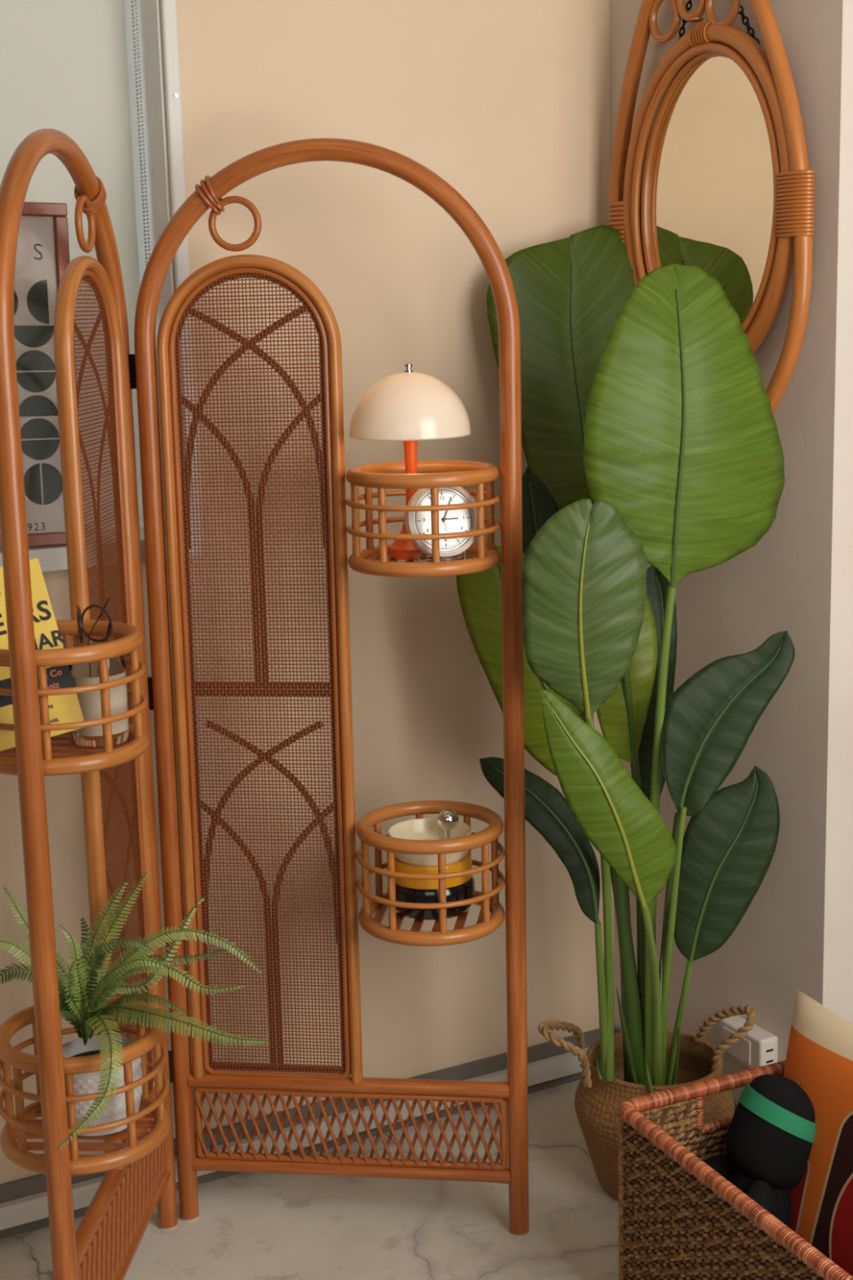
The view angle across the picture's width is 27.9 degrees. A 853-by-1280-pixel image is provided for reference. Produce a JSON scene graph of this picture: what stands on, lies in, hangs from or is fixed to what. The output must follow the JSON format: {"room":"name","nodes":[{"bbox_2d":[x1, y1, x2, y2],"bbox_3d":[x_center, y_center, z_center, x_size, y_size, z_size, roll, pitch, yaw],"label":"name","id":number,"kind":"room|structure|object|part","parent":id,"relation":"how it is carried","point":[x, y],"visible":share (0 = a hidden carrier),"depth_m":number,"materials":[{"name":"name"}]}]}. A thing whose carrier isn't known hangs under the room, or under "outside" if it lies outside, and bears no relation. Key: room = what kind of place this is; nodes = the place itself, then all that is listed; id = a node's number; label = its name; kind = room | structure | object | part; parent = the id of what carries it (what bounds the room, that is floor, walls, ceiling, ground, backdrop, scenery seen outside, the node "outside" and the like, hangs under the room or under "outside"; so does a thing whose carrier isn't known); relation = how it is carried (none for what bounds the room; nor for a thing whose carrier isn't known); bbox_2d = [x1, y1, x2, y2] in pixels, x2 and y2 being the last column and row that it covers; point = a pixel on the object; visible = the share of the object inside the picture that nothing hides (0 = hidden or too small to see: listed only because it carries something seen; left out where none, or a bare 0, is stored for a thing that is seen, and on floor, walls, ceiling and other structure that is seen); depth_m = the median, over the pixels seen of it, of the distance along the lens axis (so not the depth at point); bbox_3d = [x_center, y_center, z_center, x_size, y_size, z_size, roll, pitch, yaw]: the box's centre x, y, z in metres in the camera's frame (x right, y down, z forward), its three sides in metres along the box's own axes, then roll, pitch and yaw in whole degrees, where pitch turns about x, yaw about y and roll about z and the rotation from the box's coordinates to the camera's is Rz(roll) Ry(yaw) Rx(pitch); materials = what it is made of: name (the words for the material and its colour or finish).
{"room":"living room","nodes":[
{"label":"living room","id":0,"kind":"room"},
{"bbox_2d":[62,1035,142,1136],"bbox_3d":[-0.437,0.593,2.283,0.119,0.093,0.119,-1,11,0],"label":"pot","id":1,"kind":"object","parent":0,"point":[83,1083],"depth_m":2.24,"materials":[{"name":"white ceramic"}]},
{"bbox_2d":[0,0,613,1183],"bbox_3d":[-1.110,-0.279,2.367,3.550,2.550,0.200,-7,12,-27],"label":"wall","id":2,"kind":"structure","parent":0,"point":[507,102],"depth_m":2.81,"materials":[{"name":"paint"}]},
{"bbox_2d":[0,0,203,571],"bbox_3d":[-0.848,-0.724,2.393,1.016,1.290,0.225,-7,12,-27],"label":"window","id":3,"kind":"structure","parent":2,"relation":"in","point":[51,557],"depth_m":2.59,"materials":[{"name":"white paint"}]},
{"bbox_2d":[0,201,79,548],"bbox_3d":[-0.678,-0.376,2.463,0.368,0.506,0.046,-7,12,-27],"label":"framed print","id":4,"kind":"object","parent":3,"relation":"on","point":[42,249],"visible":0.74,"depth_m":2.51,"materials":[{"name":"beige paper"}]},
{"bbox_2d":[0,0,150,533],"bbox_3d":[-0.853,-0.726,2.421,0.933,1.222,0.054,-7,12,-27],"label":"window pane","id":5,"kind":"object","parent":3,"relation":"attached to","point":[64,63],"visible":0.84,"depth_m":2.60,"materials":[{"name":"glass"}]},
{"bbox_3d":[-0.440,-0.932,2.590,0.004,0.852,0.020,-7,12,-27],"label":"bead chain","id":6,"kind":"part","parent":5,"relation":"part of","materials":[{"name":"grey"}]},
{"bbox_3d":[-0.832,-0.104,2.497,1.000,0.033,0.195,-7,12,-27],"label":"sill","id":7,"kind":"part","parent":3,"relation":"part of","materials":[{"name":"white paint"}]},
{"bbox_3d":[-0.795,-0.724,2.336,0.976,1.270,0.012,-7,12,-27],"label":"trim","id":8,"kind":"part","parent":3,"relation":"part of","materials":[{"name":"white paint"}]},
{"bbox_2d":[0,1028,599,1239],"bbox_3d":[-0.788,0.916,2.631,2.600,0.088,0.024,-7,12,-27],"label":"baseboard","id":9,"kind":"structure","parent":2,"relation":"attached to","point":[24,1206],"depth_m":2.95,"materials":[{"name":"grey"}]},
{"bbox_2d":[0,1080,618,1279],"bbox_3d":[0.029,1.152,1.855,6.400,0.120,5.600,-1,11,0],"label":"floor","id":10,"kind":"structure","parent":0,"point":[247,1225],"depth_m":2.71,"materials":[{"name":"stone"}]},
{"bbox_2d":[0,128,528,1279],"bbox_3d":[-0.298,0.138,2.451,0.815,1.659,0.451,-10,14,-37],"label":"folding screen","id":11,"kind":"object","parent":10,"relation":"on","point":[138,1161],"visible":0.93,"depth_m":2.50,"materials":[{"name":"wicker"}]},
{"bbox_2d":[0,558,84,751],"bbox_3d":[-0.528,0.023,2.137,0.185,0.239,0.075,-6,12,-20],"label":"book","id":12,"kind":"object","parent":11,"relation":"on","point":[63,708],"visible":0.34,"depth_m":2.15,"materials":[{"name":"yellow paper"}]},
{"bbox_2d":[0,619,149,776],"bbox_3d":[-0.469,0.070,2.181,0.224,0.156,0.226,-1,11,0],"label":"basket","id":13,"kind":"object","parent":11,"relation":"on","point":[61,755],"depth_m":2.11,"materials":[{"name":"wicker"}]},
{"bbox_3d":[-0.449,0.834,2.210,0.008,0.052,0.008,-1,-9,3],"label":"lattice rod","id":14,"kind":"part","parent":11,"relation":"part of","materials":[{"name":"wicker"}]},
{"bbox_3d":[-0.447,0.862,2.230,0.008,0.119,0.008,-1,-9,3],"label":"lattice rod","id":15,"kind":"part","parent":11,"relation":"part of","materials":[{"name":"wicker"}]},
{"bbox_2d":[0,995,170,1175],"bbox_3d":[-0.453,0.583,2.266,0.224,0.156,0.226,-1,11,0],"label":"basket","id":16,"kind":"object","parent":11,"relation":"on","point":[21,1126],"depth_m":2.20,"materials":[{"name":"wicker"}]},
{"bbox_3d":[-0.445,0.857,2.255,0.008,0.119,0.008,-1,-9,4],"label":"lattice rod","id":17,"kind":"part","parent":11,"relation":"part of","materials":[{"name":"brown wood"}]},
{"bbox_3d":[-0.443,0.852,2.280,0.008,0.119,0.008,-1,-9,4],"label":"lattice rod","id":18,"kind":"part","parent":11,"relation":"part of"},
{"bbox_2d":[68,643,128,746],"bbox_3d":[-0.418,0.070,2.189,0.073,0.120,0.073,-1,11,0],"label":"candle","id":19,"kind":"object","parent":11,"relation":"on","point":[86,673],"visible":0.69,"depth_m":2.16,"materials":[{"name":"white"}]},
{"bbox_2d":[75,597,112,645],"bbox_3d":[-0.429,0.001,2.191,0.087,0.116,0.028,9,15,44],"label":"eyeglasses","id":20,"kind":"object","parent":19,"relation":"in","point":[95,621],"visible":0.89,"depth_m":2.17,"materials":[{"name":"brown metal"}]},
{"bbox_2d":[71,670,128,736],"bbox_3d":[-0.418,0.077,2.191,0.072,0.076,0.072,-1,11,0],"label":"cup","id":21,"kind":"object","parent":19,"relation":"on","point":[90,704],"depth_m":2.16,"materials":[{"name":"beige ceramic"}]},
{"bbox_3d":[-0.441,0.847,2.305,0.008,0.119,0.008,-1,-9,4],"label":"lattice rod","id":22,"kind":"part","parent":11,"relation":"part of","materials":[{"name":"brown wood"}]},
{"bbox_3d":[-0.439,0.842,2.331,0.008,0.119,0.008,-1,-9,4],"label":"lattice rod","id":23,"kind":"part","parent":11,"relation":"part of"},
{"bbox_3d":[-0.438,0.837,2.356,0.008,0.119,0.008,-1,-9,4],"label":"lattice rod","id":24,"kind":"part","parent":11,"relation":"part of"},
{"bbox_3d":[-0.436,0.832,2.381,0.008,0.119,0.008,-1,-9,4],"label":"lattice rod","id":25,"kind":"part","parent":11,"relation":"part of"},
{"bbox_3d":[-0.437,0.748,2.433,0.026,0.026,0.506,-1,11,4],"label":"rail","id":26,"kind":"part","parent":11,"relation":"part of","materials":[{"name":"wicker"}]},
{"bbox_3d":[-0.434,0.827,2.406,0.008,0.119,0.008,-1,-9,4],"label":"lattice rod","id":27,"kind":"part","parent":11,"relation":"part of","materials":[{"name":"wicker"}]},
{"bbox_3d":[-0.432,0.822,2.431,0.008,0.119,0.008,-1,-9,4],"label":"lattice rod","id":28,"kind":"part","parent":11,"relation":"part of","materials":[{"name":"wicker"}]},
{"bbox_3d":[-0.430,0.817,2.457,0.008,0.119,0.008,-1,-9,4],"label":"lattice rod","id":29,"kind":"part","parent":11,"relation":"part of","materials":[{"name":"wicker"}]},
{"bbox_3d":[-0.428,0.812,2.482,0.008,0.119,0.008,-1,-9,4],"label":"lattice rod","id":30,"kind":"part","parent":11,"relation":"part of","materials":[{"name":"wicker"}]},
{"bbox_2d":[0,871,270,1149],"bbox_3d":[-0.390,0.487,2.218,0.385,0.323,0.312,-1,11,0],"label":"potted fern","id":31,"kind":"object","parent":11,"relation":"on","point":[86,1002],"visible":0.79,"depth_m":2.23,"materials":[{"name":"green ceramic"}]},
{"bbox_3d":[-0.426,0.807,2.507,0.008,0.119,0.008,-1,-9,4],"label":"lattice rod","id":32,"kind":"part","parent":11,"relation":"part of","materials":[{"name":"brown wood"}]},
{"bbox_3d":[-0.424,0.802,2.532,0.008,0.119,0.008,-1,-9,4],"label":"lattice rod","id":33,"kind":"part","parent":11,"relation":"part of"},
{"bbox_3d":[-0.433,0.889,2.456,0.023,0.024,0.506,-1,11,4],"label":"rail","id":34,"kind":"part","parent":11,"relation":"part of","materials":[{"name":"wicker"}]},
{"bbox_3d":[-0.422,0.797,2.558,0.008,0.119,0.008,-1,-9,4],"label":"lattice rod","id":35,"kind":"part","parent":11,"relation":"part of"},
{"bbox_3d":[-0.420,0.792,2.583,0.008,0.119,0.008,-1,-9,4],"label":"lattice rod","id":36,"kind":"part","parent":11,"relation":"part of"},
{"bbox_3d":[-0.418,0.787,2.608,0.008,0.119,0.008,-1,-9,4],"label":"lattice rod","id":37,"kind":"part","parent":11,"relation":"part of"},
{"bbox_3d":[-0.416,0.782,2.633,0.008,0.119,0.008,-1,-9,4],"label":"lattice rod","id":38,"kind":"part","parent":11,"relation":"part of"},
{"bbox_3d":[-0.414,0.777,2.658,0.008,0.119,0.008,-1,-9,4],"label":"lattice rod","id":39,"kind":"part","parent":11,"relation":"part of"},
{"bbox_3d":[-0.412,0.805,2.678,0.008,0.052,0.008,-1,-9,4],"label":"lattice rod","id":40,"kind":"part","parent":11,"relation":"part of","materials":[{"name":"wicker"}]},
{"bbox_3d":[-0.354,0.800,2.723,0.005,0.043,0.006,-18,8,11],"label":"lattice rod","id":41,"kind":"part","parent":11,"relation":"part of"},
{"bbox_3d":[-0.355,0.727,2.719,0.005,0.043,0.006,19,13,3],"label":"lattice rod","id":42,"kind":"part","parent":11,"relation":"part of","materials":[{"name":"brown wood"}]},
{"label":"lattice rod","id":43,"kind":"part","parent":11,"relation":"part of","materials":[{"name":"brown wicker"}]},
{"bbox_3d":[-0.344,0.756,2.723,0.006,0.104,0.006,19,13,3],"label":"lattice rod","id":44,"kind":"part","parent":11,"relation":"part of","materials":[{"name":"wicker"}]},
{"label":"lattice rod","id":45,"kind":"part","parent":11,"relation":"part of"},
{"bbox_3d":[-0.327,0.762,2.722,0.006,0.118,0.006,19,13,4],"label":"lattice rod","id":46,"kind":"part","parent":11,"relation":"part of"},
{"label":"lattice rod","id":47,"kind":"part","parent":11,"relation":"part of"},
{"bbox_3d":[-0.307,0.762,2.719,0.006,0.118,0.006,19,13,4],"label":"lattice rod","id":48,"kind":"part","parent":11,"relation":"part of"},
{"bbox_3d":[-0.289,0.764,2.707,0.006,0.118,0.006,-18,8,11],"label":"lattice rod","id":49,"kind":"part","parent":11,"relation":"part of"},
{"bbox_3d":[-0.287,0.762,2.717,0.006,0.118,0.006,19,13,3],"label":"lattice rod","id":50,"kind":"part","parent":11,"relation":"part of","materials":[{"name":"wicker"}]},
{"label":"lattice rod","id":51,"kind":"part","parent":11,"relation":"part of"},
{"bbox_3d":[-0.268,0.762,2.714,0.006,0.118,0.006,19,13,4],"label":"lattice rod","id":52,"kind":"part","parent":11,"relation":"part of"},
{"bbox_3d":[-0.249,0.764,2.702,0.006,0.118,0.006,-18,8,11],"label":"lattice rod","id":53,"kind":"part","parent":11,"relation":"part of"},
{"bbox_3d":[-0.248,0.762,2.711,0.006,0.118,0.006,19,13,3],"label":"lattice rod","id":54,"kind":"part","parent":11,"relation":"part of","materials":[{"name":"wicker"}]},
{"bbox_3d":[-0.230,0.764,2.699,0.006,0.118,0.006,-18,8,11],"label":"lattice rod","id":55,"kind":"part","parent":11,"relation":"part of","materials":[{"name":"brown wicker"}]},
{"bbox_3d":[-0.228,0.762,2.709,0.006,0.118,0.006,19,13,4],"label":"lattice rod","id":56,"kind":"part","parent":11,"relation":"part of","materials":[{"name":"wicker"}]},
{"bbox_3d":[-0.210,0.764,2.696,0.006,0.118,0.006,-18,8,11],"label":"lattice rod","id":57,"kind":"part","parent":11,"relation":"part of","materials":[{"name":"brown wicker"}]},
{"bbox_3d":[-0.209,0.762,2.706,0.006,0.118,0.006,19,13,3],"label":"lattice rod","id":58,"kind":"part","parent":11,"relation":"part of","materials":[{"name":"wicker"}]},
{"label":"lattice rod","id":59,"kind":"part","parent":11,"relation":"part of","materials":[{"name":"brown wicker"}]},
{"bbox_3d":[-0.189,0.762,2.704,0.006,0.118,0.006,19,13,4],"label":"lattice rod","id":60,"kind":"part","parent":11,"relation":"part of","materials":[{"name":"brown wicker"}]},
{"label":"lattice rod","id":61,"kind":"part","parent":11,"relation":"part of","materials":[{"name":"brown wicker"}]},
{"bbox_3d":[-0.170,0.762,2.701,0.006,0.118,0.006,19,13,4],"label":"lattice rod","id":62,"kind":"part","parent":11,"relation":"part of","materials":[{"name":"brown wicker"}]},
{"bbox_3d":[-0.151,0.764,2.689,0.006,0.118,0.006,-18,8,11],"label":"lattice rod","id":63,"kind":"part","parent":11,"relation":"part of","materials":[{"name":"brown wicker"}]},
{"bbox_3d":[-0.150,0.762,2.699,0.006,0.118,0.006,19,13,3],"label":"lattice rod","id":64,"kind":"part","parent":11,"relation":"part of","materials":[{"name":"wicker"}]},
{"bbox_3d":[-0.131,0.764,2.686,0.006,0.118,0.006,-18,8,11],"label":"lattice rod","id":65,"kind":"part","parent":11,"relation":"part of","materials":[{"name":"brown wicker"}]},
{"bbox_3d":[-0.130,0.762,2.696,0.006,0.118,0.006,19,13,4],"label":"lattice rod","id":66,"kind":"part","parent":11,"relation":"part of","materials":[{"name":"wicker"}]},
{"bbox_3d":[-0.122,0.693,2.675,0.506,0.026,0.026,0,11,8],"label":"rail","id":67,"kind":"part","parent":11,"relation":"part of","materials":[{"name":"wicker"}]},
{"bbox_3d":[-0.120,0.833,2.703,0.506,0.024,0.023,0,11,8],"label":"rail","id":68,"kind":"part","parent":11,"relation":"part of","materials":[{"name":"wicker"}]},
{"bbox_3d":[-0.112,0.764,2.683,0.006,0.118,0.006,-18,8,11],"label":"lattice rod","id":69,"kind":"part","parent":11,"relation":"part of","materials":[{"name":"brown wicker"}]},
{"bbox_3d":[-0.111,0.762,2.693,0.006,0.118,0.006,19,13,3],"label":"lattice rod","id":70,"kind":"part","parent":11,"relation":"part of","materials":[{"name":"wicker"}]},
{"label":"lattice rod","id":71,"kind":"part","parent":11,"relation":"part of","materials":[{"name":"brown wood"}]},
{"bbox_3d":[-0.091,0.763,2.691,0.006,0.118,0.006,19,13,4],"label":"lattice rod","id":72,"kind":"part","parent":11,"relation":"part of","materials":[{"name":"brown wicker"}]},
{"bbox_3d":[-0.072,0.764,2.678,0.006,0.118,0.006,-18,8,11],"label":"lattice rod","id":73,"kind":"part","parent":11,"relation":"part of","materials":[{"name":"brown wood"}]},
{"bbox_3d":[-0.071,0.763,2.688,0.006,0.118,0.006,19,13,3],"label":"lattice rod","id":74,"kind":"part","parent":11,"relation":"part of","materials":[{"name":"wicker"}]},
{"label":"lattice rod","id":75,"kind":"part","parent":11,"relation":"part of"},
{"bbox_3d":[-0.051,0.763,2.686,0.006,0.118,0.006,19,13,4],"label":"lattice rod","id":76,"kind":"part","parent":11,"relation":"part of","materials":[{"name":"brown wicker"}]},
{"label":"lattice rod","id":77,"kind":"part","parent":11,"relation":"part of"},
{"bbox_3d":[-0.032,0.763,2.683,0.006,0.118,0.006,19,13,4],"label":"lattice rod","id":78,"kind":"part","parent":11,"relation":"part of","materials":[{"name":"brown wood"}]},
{"bbox_2d":[349,362,471,559],"bbox_3d":[-0.023,-0.259,2.477,0.175,0.280,0.175,-1,11,0],"label":"table lamp","id":79,"kind":"object","parent":11,"relation":"on","point":[409,406],"visible":0.89,"depth_m":2.41,"materials":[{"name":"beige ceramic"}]},
{"bbox_3d":[-0.022,-0.220,2.485,0.073,0.200,0.073,-1,11,0],"label":"stem","id":80,"kind":"part","parent":79,"relation":"part of","materials":[{"name":"orange metal"}]},
{"bbox_3d":[-0.025,-0.338,2.462,0.175,0.091,0.175,-1,11,0],"label":"lamp shade","id":81,"kind":"part","parent":79,"relation":"part of","materials":[{"name":"white"}]},
{"label":"lattice rod","id":82,"kind":"part","parent":11,"relation":"part of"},
{"bbox_3d":[-0.012,0.763,2.680,0.006,0.118,0.006,19,13,4],"label":"lattice rod","id":83,"kind":"part","parent":11,"relation":"part of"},
{"bbox_2d":[345,460,501,577],"bbox_3d":[-0.004,-0.178,2.487,0.224,0.146,0.224,-1,11,0],"label":"basket","id":84,"kind":"object","parent":11,"relation":"on","point":[433,475],"depth_m":2.41,"materials":[{"name":"wicker"}]},
{"bbox_2d":[355,800,505,946],"bbox_3d":[0.006,0.348,2.590,0.224,0.161,0.224,-1,11,0],"label":"basket","id":85,"kind":"object","parent":11,"relation":"on","point":[379,904],"depth_m":2.53,"materials":[{"name":"wicker"}]},
{"bbox_3d":[0.007,0.763,2.678,0.006,0.118,0.006,19,13,4],"label":"lattice rod","id":86,"kind":"part","parent":11,"relation":"part of","materials":[{"name":"wicker"}]},
{"bbox_3d":[0.006,0.764,2.668,0.006,0.118,0.006,-18,8,11],"label":"lattice rod","id":87,"kind":"part","parent":11,"relation":"part of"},
{"bbox_2d":[386,808,475,919],"bbox_3d":[0.006,0.337,2.601,0.134,0.150,0.134,-1,11,0],"label":"jar","id":88,"kind":"object","parent":11,"relation":"on","point":[446,825],"visible":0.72,"depth_m":2.56,"materials":[{"name":"black"}]},
{"bbox_2d":[387,817,471,866],"bbox_3d":[0.005,0.306,2.595,0.127,0.040,0.127,-1,11,0],"label":"bowl","id":89,"kind":"object","parent":88,"relation":"on","point":[424,828],"depth_m":2.61,"materials":[{"name":"beige ceramic"}]},
{"bbox_3d":[0.033,0.285,2.618,0.033,0.056,0.033,-1,11,0],"label":"ball knob","id":90,"kind":"part","parent":88,"relation":"part of","materials":[{"name":"silver metal"}]},
{"bbox_2d":[404,486,476,562],"bbox_3d":[0.023,-0.168,2.436,0.107,0.112,0.090,-1,11,0],"label":"alarm clock","id":91,"kind":"object","parent":11,"relation":"attached to","point":[458,520],"visible":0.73,"depth_m":2.44,"materials":[{"name":"beige plastic"}]},
{"bbox_3d":[0.026,0.764,2.665,0.006,0.118,0.006,-18,8,11],"label":"lattice rod","id":92,"kind":"part","parent":11,"relation":"part of","materials":[{"name":"brown wood"}]},
{"bbox_3d":[0.027,0.763,2.675,0.006,0.118,0.006,19,13,3],"label":"lattice rod","id":93,"kind":"part","parent":11,"relation":"part of","materials":[{"name":"wicker"}]},
{"bbox_3d":[0.047,0.763,2.672,0.006,0.118,0.006,19,13,4],"label":"lattice rod","id":94,"kind":"part","parent":11,"relation":"part of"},
{"label":"lattice rod","id":95,"kind":"part","parent":11,"relation":"part of","materials":[{"name":"brown wood"}]},
{"label":"lattice rod","id":96,"kind":"part","parent":11,"relation":"part of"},
{"bbox_3d":[0.066,0.763,2.670,0.006,0.118,0.006,19,13,4],"label":"lattice rod","id":97,"kind":"part","parent":11,"relation":"part of","materials":[{"name":"brown wood"}]},
{"bbox_3d":[0.086,0.763,2.667,0.006,0.118,0.006,19,13,4],"label":"lattice rod","id":98,"kind":"part","parent":11,"relation":"part of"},
{"label":"lattice rod","id":99,"kind":"part","parent":11,"relation":"part of","materials":[{"name":"brown wood"}]},
{"bbox_3d":[0.104,0.769,2.666,0.006,0.104,0.006,19,13,4],"label":"lattice rod","id":100,"kind":"part","parent":11,"relation":"part of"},
{"label":"lattice rod","id":101,"kind":"part","parent":11,"relation":"part of","materials":[{"name":"brown wood"}]},
{"bbox_3d":[0.114,0.798,2.671,0.005,0.043,0.006,19,13,4],"label":"lattice rod","id":102,"kind":"part","parent":11,"relation":"part of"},
{"bbox_3d":[0.111,0.729,2.647,0.006,0.043,0.006,-18,8,11],"label":"lattice rod","id":103,"kind":"part","parent":11,"relation":"part of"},
{"bbox_2d":[537,1004,755,1199],"bbox_3d":[0.353,0.736,2.795,0.346,0.317,0.256,-1,11,0],"label":"seagrass basket","id":104,"kind":"object","parent":10,"relation":"on","point":[597,1102],"visible":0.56,"depth_m":2.74,"materials":[{"name":"brown wicker"}]},
{"bbox_3d":[0.218,0.650,2.745,0.084,0.105,0.133,-1,11,0],"label":"handle","id":105,"kind":"part","parent":104,"relation":"part of","materials":[{"name":"beige wicker"}]},
{"bbox_2d":[456,225,795,1093],"bbox_3d":[0.275,0.064,2.660,0.444,1.402,0.600,-6,12,-20],"label":"potted plant","id":106,"kind":"object","parent":104,"relation":"on","point":[650,433],"visible":0.94,"depth_m":2.55,"materials":[{"name":"green plant"}]},
{"bbox_3d":[0.260,0.398,2.571,0.057,0.629,0.163,-1,11,0],"label":"stem","id":107,"kind":"part","parent":106,"relation":"part of","materials":[{"name":"green plant"}]},
{"bbox_3d":[0.272,0.560,2.654,0.015,0.288,0.085,1,11,15],"label":"stem","id":108,"kind":"part","parent":106,"relation":"part of","materials":[{"name":"green plant"}]},
{"bbox_3d":[0.299,0.479,2.750,0.098,0.531,0.024,0,11,9],"label":"stem","id":109,"kind":"part","parent":106,"relation":"part of","materials":[{"name":"green plant"}]},
{"bbox_3d":[0.309,0.277,2.794,0.024,0.930,0.162,-4,11,-12],"label":"stem","id":110,"kind":"part","parent":106,"relation":"part of","materials":[{"name":"green plant"}]},
{"bbox_3d":[0.323,0.533,2.739,0.061,0.409,0.033,3,12,20],"label":"stem","id":111,"kind":"part","parent":106,"relation":"part of","materials":[{"name":"green plant"}]},
{"bbox_3d":[0.332,0.385,2.704,0.024,0.733,0.068,7,14,37],"label":"stem","id":112,"kind":"part","parent":106,"relation":"part of","materials":[{"name":"green plant"}]},
{"bbox_3d":[0.340,0.546,2.564,0.021,0.400,0.237,1,11,11],"label":"stem","id":113,"kind":"part","parent":106,"relation":"part of","materials":[{"name":"green plant"}]},
{"bbox_3d":[0.352,0.328,2.624,0.025,0.856,0.156,-2,11,-5],"label":"stem","id":114,"kind":"part","parent":106,"relation":"part of","materials":[{"name":"green plant"}]},
{"bbox_3d":[0.373,0.500,2.684,0.016,0.517,0.143,-3,11,-8],"label":"stem","id":115,"kind":"part","parent":106,"relation":"part of","materials":[{"name":"green plant"}]},
{"bbox_3d":[0.375,0.489,2.650,0.018,0.512,0.123,-3,11,-8],"label":"stem","id":116,"kind":"part","parent":106,"relation":"part of","materials":[{"name":"green plant"}]},
{"bbox_3d":[0.396,0.611,2.695,0.014,0.266,0.103,-4,11,-13],"label":"stem","id":117,"kind":"part","parent":106,"relation":"part of","materials":[{"name":"green plant"}]},
{"bbox_3d":[0.468,0.642,2.764,0.064,0.129,0.130,-11,14,-40],"label":"handle","id":118,"kind":"part","parent":104,"relation":"part of","materials":[{"name":"beige wicker"}]},
{"bbox_2d":[617,1060,852,1279],"bbox_3d":[0.538,0.827,2.252,0.373,0.341,0.521,-6,12,-24],"label":"wicker basket","id":119,"kind":"object","parent":10,"relation":"on","point":[680,1218],"visible":0.72,"depth_m":2.27,"materials":[{"name":"wicker"}]},
{"bbox_3d":[0.275,0.812,2.405,0.011,0.320,0.011,-6,12,-22],"label":"corner post","id":120,"kind":"part","parent":119,"relation":"part of","materials":[{"name":"wicker"}]},
{"bbox_2d":[702,1074,816,1228],"bbox_3d":[0.469,0.741,2.381,0.188,0.273,0.156,-6,12,-23],"label":"plush toy","id":121,"kind":"object","parent":119,"relation":"in","point":[771,1135],"visible":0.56,"depth_m":2.33,"materials":[{"name":"black fabric"}]},
{"bbox_3d":[0.398,0.756,2.408,0.074,0.074,0.047,-1,11,0],"label":"arm","id":122,"kind":"part","parent":121,"relation":"part of","materials":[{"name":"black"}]},
{"bbox_3d":[0.442,0.773,2.315,0.074,0.074,0.045,-11,15,-41],"label":"arm","id":123,"kind":"part","parent":121,"relation":"part of","materials":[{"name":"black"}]},
{"bbox_2d":[783,987,852,1276],"bbox_3d":[0.594,0.742,2.281,0.136,0.438,0.447,-6,12,-22],"label":"book","id":124,"kind":"object","parent":119,"relation":"in","point":[820,1056],"visible":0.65,"depth_m":2.31,"materials":[{"name":"paper"}]},
{"bbox_2d":[609,0,852,1101],"bbox_3d":[0.592,-0.412,2.827,0.300,2.550,0.576,-7,12,-27],"label":"wall","id":125,"kind":"structure","parent":0,"point":[796,931],"depth_m":2.65,"materials":[{"name":"grey paint"}]},
{"bbox_2d":[614,1026,739,1113],"bbox_3d":[0.489,0.814,2.988,0.008,0.088,0.560,-7,12,-27],"label":"baseboard","id":126,"kind":"structure","parent":125,"relation":"attached to","point":[617,1029],"depth_m":2.92,"materials":[{"name":"grey"}]},
{"bbox_2d":[608,0,815,414],"bbox_3d":[0.432,-0.719,2.670,0.040,0.729,0.505,-7,12,-28],"label":"wall mirror","id":127,"kind":"object","parent":125,"relation":"attached to","point":[727,184],"visible":0.87,"depth_m":2.63,"materials":[{"name":"wicker"}]},
{"bbox_3d":[0.435,-0.677,2.671,0.029,0.535,0.431,-7,12,-27],"label":"oval frame","id":128,"kind":"part","parent":127,"relation":"part of","materials":[{"name":"wicker"}]},
{"bbox_2d":[648,56,773,324],"bbox_3d":[0.448,-0.678,2.678,0.008,0.459,0.354,-7,12,-27],"label":"mirror glass","id":129,"kind":"object","parent":127,"relation":"attached to","point":[711,140],"depth_m":2.65,"materials":[{"name":"beige mirror"}]},
{"bbox_2d":[718,1014,777,1069],"bbox_3d":[0.530,0.668,2.840,0.040,0.062,0.116,-7,12,-27],"label":"power outlet","id":130,"kind":"object","parent":125,"relation":"attached to","point":[759,1046],"visible":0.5,"depth_m":2.81,"materials":[{"name":"beige plastic"}]},
{"bbox_3d":[0.512,0.669,2.835,0.003,0.040,0.070,-7,12,-27],"label":"plate","id":131,"kind":"part","parent":130,"relation":"part of","materials":[{"name":"beige plastic"}]}
]}

